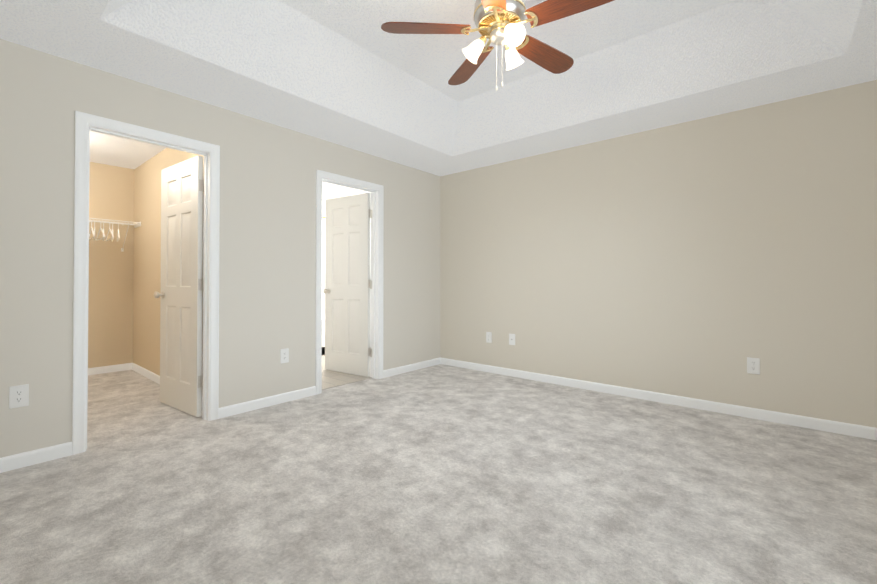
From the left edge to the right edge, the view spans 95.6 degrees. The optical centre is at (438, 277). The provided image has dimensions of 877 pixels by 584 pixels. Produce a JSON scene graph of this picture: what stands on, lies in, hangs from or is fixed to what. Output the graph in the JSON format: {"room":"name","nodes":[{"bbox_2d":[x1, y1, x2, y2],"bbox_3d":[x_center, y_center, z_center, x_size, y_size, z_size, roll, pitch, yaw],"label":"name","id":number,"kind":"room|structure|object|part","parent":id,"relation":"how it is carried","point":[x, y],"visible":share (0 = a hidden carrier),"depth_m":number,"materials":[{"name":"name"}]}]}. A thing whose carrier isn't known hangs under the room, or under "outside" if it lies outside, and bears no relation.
{"room":"empty bedroom","nodes":[
{"label":"empty bedroom","id":0,"kind":"room"},
{"bbox_2d":[88,162,131,367],"bbox_3d":[-4.370,-0.126,4.073,0.120,2.450,1.980,0,-1,40],"label":"wall","id":1,"kind":"structure","parent":0,"point":[124,314],"depth_m":4.63,"materials":[{"name":"beige paint"}]},
{"bbox_2d":[88,363,129,374],"bbox_3d":[-4.328,1.059,4.007,0.013,0.080,1.950,0,-1,40],"label":"baseboard","id":2,"kind":"structure","parent":1,"relation":"attached to","point":[119,367],"depth_m":4.60,"materials":[{"name":"white wood"}]},
{"bbox_2d":[89,218,140,251],"bbox_3d":[-4.208,-0.481,3.933,0.311,0.337,2.009,0,-1,40],"label":"wire shelf","id":3,"kind":"object","parent":1,"relation":"attached to","point":[137,224],"visible":0.46,"depth_m":4.53,"materials":[{"name":"white metal"}]},
{"bbox_2d":[89,220,94,239],"bbox_3d":[-3.727,-0.512,4.272,0.421,0.204,0.011,-1,-1,43],"label":"hanger","id":4,"kind":"object","parent":3,"relation":"hanging from","point":[92,231],"visible":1,"depth_m":4.26,"materials":[{"name":"white plastic"}]},
{"bbox_2d":[96,222,104,240],"bbox_3d":[-3.678,-0.512,4.330,0.421,0.204,0.011,0,-1,40],"label":"hanger","id":5,"kind":"object","parent":3,"relation":"hanging from","point":[99,232],"visible":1,"depth_m":4.34,"materials":[{"name":"white plastic"}]},
{"bbox_2d":[105,223,113,240],"bbox_3d":[-3.628,-0.511,4.389,0.421,0.204,0.011,-1,-1,42],"label":"hanger","id":6,"kind":"object","parent":3,"relation":"hanging from","point":[108,233],"visible":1,"depth_m":4.39,"materials":[{"name":"white plastic"}]},
{"bbox_2d":[117,222,119,241],"bbox_3d":[-3.579,-0.511,4.447,0.011,0.204,0.421,0,-1,-41],"label":"hanger","id":7,"kind":"object","parent":3,"relation":"hanging from","point":[118,236],"visible":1,"depth_m":4.43,"materials":[{"name":"white plastic"}]},
{"bbox_2d":[90,131,164,168],"bbox_3d":[-3.375,-1.334,3.232,2.520,0.030,2.040,0,-1,40],"label":"ceiling","id":8,"kind":"structure","parent":0,"point":[116,151],"depth_m":4.14,"materials":[{"name":"white paint"}]},
{"bbox_2d":[132,148,203,375],"bbox_3d":[-2.731,-0.126,4.076,2.620,2.450,0.120,0,-1,40],"label":"wall","id":9,"kind":"structure","parent":0,"point":[146,178],"depth_m":4.41,"materials":[{"name":"beige paint"}]},
{"bbox_2d":[130,363,159,383],"bbox_3d":[-2.728,1.058,3.975,2.500,0.080,0.013,0,-1,40],"label":"baseboard","id":10,"kind":"structure","parent":9,"relation":"attached to","point":[150,375],"depth_m":4.40,"materials":[{"name":"white wood"}]},
{"bbox_2d":[0,39,439,457],"bbox_3d":[-1.524,-0.133,3.381,0.120,2.450,4.895,0,-1,40],"label":"wall","id":11,"kind":"structure","parent":0,"point":[267,267],"depth_m":3.12,"materials":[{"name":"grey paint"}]},
{"bbox_2d":[9,384,28,408],"bbox_3d":[-2.382,0.677,2.259,0.008,0.124,0.078,0,-1,40],"label":"electrical outlet","id":12,"kind":"object","parent":11,"relation":"attached to","point":[18,395],"visible":1,"depth_m":2.26,"materials":[{"name":"white plastic"}]},
{"bbox_2d":[0,442,71,472],"bbox_3d":[-2.482,1.040,2.132,0.013,0.080,0.769,0,-1,40],"label":"baseboard","id":13,"kind":"structure","parent":11,"relation":"attached to","point":[26,459],"depth_m":2.30,"materials":[{"name":"white wood"}]},
{"bbox_2d":[72,111,219,454],"bbox_3d":[-2.017,0.057,2.797,0.126,2.060,0.740,0,-1,40],"label":"door frame","id":14,"kind":"structure","parent":11,"relation":"attached to","point":[206,273],"depth_m":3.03,"materials":[{"name":"white wood"}]},
{"bbox_2d":[154,156,203,416],"bbox_3d":[-2.129,0.070,3.283,0.701,2.020,0.173,0,-1,35],"label":"closet door leaf","id":15,"kind":"structure","parent":11,"relation":"in","point":[180,296],"depth_m":3.23,"materials":[{"name":"white painted wood"},{"name":"brushed nickel"}]},
{"bbox_2d":[218,386,315,418],"bbox_3d":[-1.422,1.053,3.387,0.013,0.080,0.853,0,-1,40],"label":"baseboard","id":16,"kind":"structure","parent":11,"relation":"attached to","point":[230,410],"depth_m":3.34,"materials":[{"name":"white wood"}]},
{"bbox_2d":[280,348,288,363],"bbox_3d":[-1.347,0.689,3.484,0.008,0.124,0.078,0,-1,40],"label":"electrical outlet","id":17,"kind":"object","parent":11,"relation":"attached to","point":[284,355],"visible":1,"depth_m":3.48,"materials":[{"name":"white plastic"}]},
{"bbox_2d":[323,193,370,376],"bbox_3d":[-1.048,0.082,4.560,0.701,2.020,0.173,0,-1,33],"label":"door leaf","id":18,"kind":"structure","parent":11,"relation":"in","point":[346,290],"depth_m":4.53,"materials":[{"name":"white painted wood"},{"name":"brushed nickel"}]},
{"bbox_2d":[315,170,383,394],"bbox_3d":[-0.929,0.046,4.084,0.156,2.106,0.832,0,-1,40],"label":"door frame","id":19,"kind":"structure","parent":11,"relation":"attached to","point":[320,174],"depth_m":4.31,"materials":[{"name":"white wood"}]},
{"bbox_2d":[383,358,439,377],"bbox_3d":[-0.295,1.066,4.720,0.013,0.080,0.974,0,-1,40],"label":"baseboard","id":20,"kind":"structure","parent":11,"relation":"attached to","point":[411,367],"depth_m":4.67,"materials":[{"name":"white wood"}]},
{"bbox_2d":[322,199,370,313],"bbox_3d":[-1.536,-0.114,5.226,2.520,2.450,3.181,0,-1,40],"label":"wall","id":21,"kind":"structure","parent":0,"point":[323,256],"depth_m":6.57,"materials":[{"name":"white paint"}]},
{"bbox_2d":[322,355,371,389],"bbox_3d":[-1.561,1.107,5.158,2.315,0.005,3.060,0,-1,40],"label":"floor","id":22,"kind":"structure","parent":0,"point":[330,378],"depth_m":4.31,"materials":[{"name":"beige tile"}]},
{"bbox_2d":[322,314,324,354],"bbox_3d":[-1.699,0.855,6.200,0.760,0.521,1.550,0,-1,40],"label":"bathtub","id":23,"kind":"object","parent":22,"relation":"on","point":[323,334],"depth_m":5.68,"materials":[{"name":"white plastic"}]},
{"bbox_2d":[0,364,876,583],"bbox_3d":[-0.692,1.119,3.022,7.280,0.060,5.640,0,-1,40],"label":"floor carpet","id":24,"kind":"object","parent":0,"point":[441,474],"visible":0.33,"depth_m":1.99,"materials":[{"name":"grey carpet"}]},
{"bbox_2d":[0,0,876,202],"bbox_3d":[-0.494,-1.500,3.103,6.650,0.360,4.880,0,-1,40],"label":"ceiling","id":25,"kind":"structure","parent":0,"point":[351,74],"depth_m":2.76,"materials":[{"name":"white paint"}]},
{"bbox_2d":[381,0,613,90],"bbox_3d":[0.381,-1.362,2.206,1.232,0.655,1.248,0,-1,40],"label":"ceiling fan","id":26,"kind":"object","parent":25,"relation":"hanging from","point":[499,22],"visible":1,"depth_m":2.18,"materials":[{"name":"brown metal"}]},
{"bbox_3d":[0.362,-1.272,2.241,0.384,0.128,0.350,0,-1,40],"label":"lamp shade","id":27,"kind":"part","parent":26,"relation":"part of","materials":[{"name":"white glass"}]},
{"bbox_2d":[440,80,876,427],"bbox_3d":[1.674,-0.128,3.804,4.460,2.450,0.120,0,-1,40],"label":"wall","id":28,"kind":"structure","parent":0,"point":[703,258],"depth_m":3.34,"materials":[{"name":"beige paint"}]},
{"bbox_2d":[486,332,491,342],"bbox_3d":[0.586,0.700,4.632,0.078,0.124,0.008,0,-1,40],"label":"electrical outlet","id":29,"kind":"object","parent":28,"relation":"attached to","point":[488,337],"visible":1,"depth_m":4.62,"materials":[{"name":"white plastic"}]},
{"bbox_2d":[509,334,514,344],"bbox_3d":[0.816,0.693,4.431,0.078,0.124,0.017,0,-1,40],"label":"electrical outlet","id":30,"kind":"object","parent":28,"relation":"attached to","point":[511,339],"visible":1,"depth_m":4.43,"materials":[{"name":"white plastic"}]},
{"bbox_2d":[440,357,876,439],"bbox_3d":[1.623,1.056,3.748,4.200,0.080,0.013,0,-1,40],"label":"baseboard","id":31,"kind":"structure","parent":28,"relation":"attached to","point":[867,432],"depth_m":3.32,"materials":[{"name":"white wood"}]},
{"bbox_2d":[747,357,759,374],"bbox_3d":[2.432,0.684,3.072,0.078,0.124,0.008,0,-1,40],"label":"electrical outlet","id":32,"kind":"object","parent":28,"relation":"attached to","point":[753,365],"visible":1,"depth_m":3.07,"materials":[{"name":"white plastic"}]}
]}

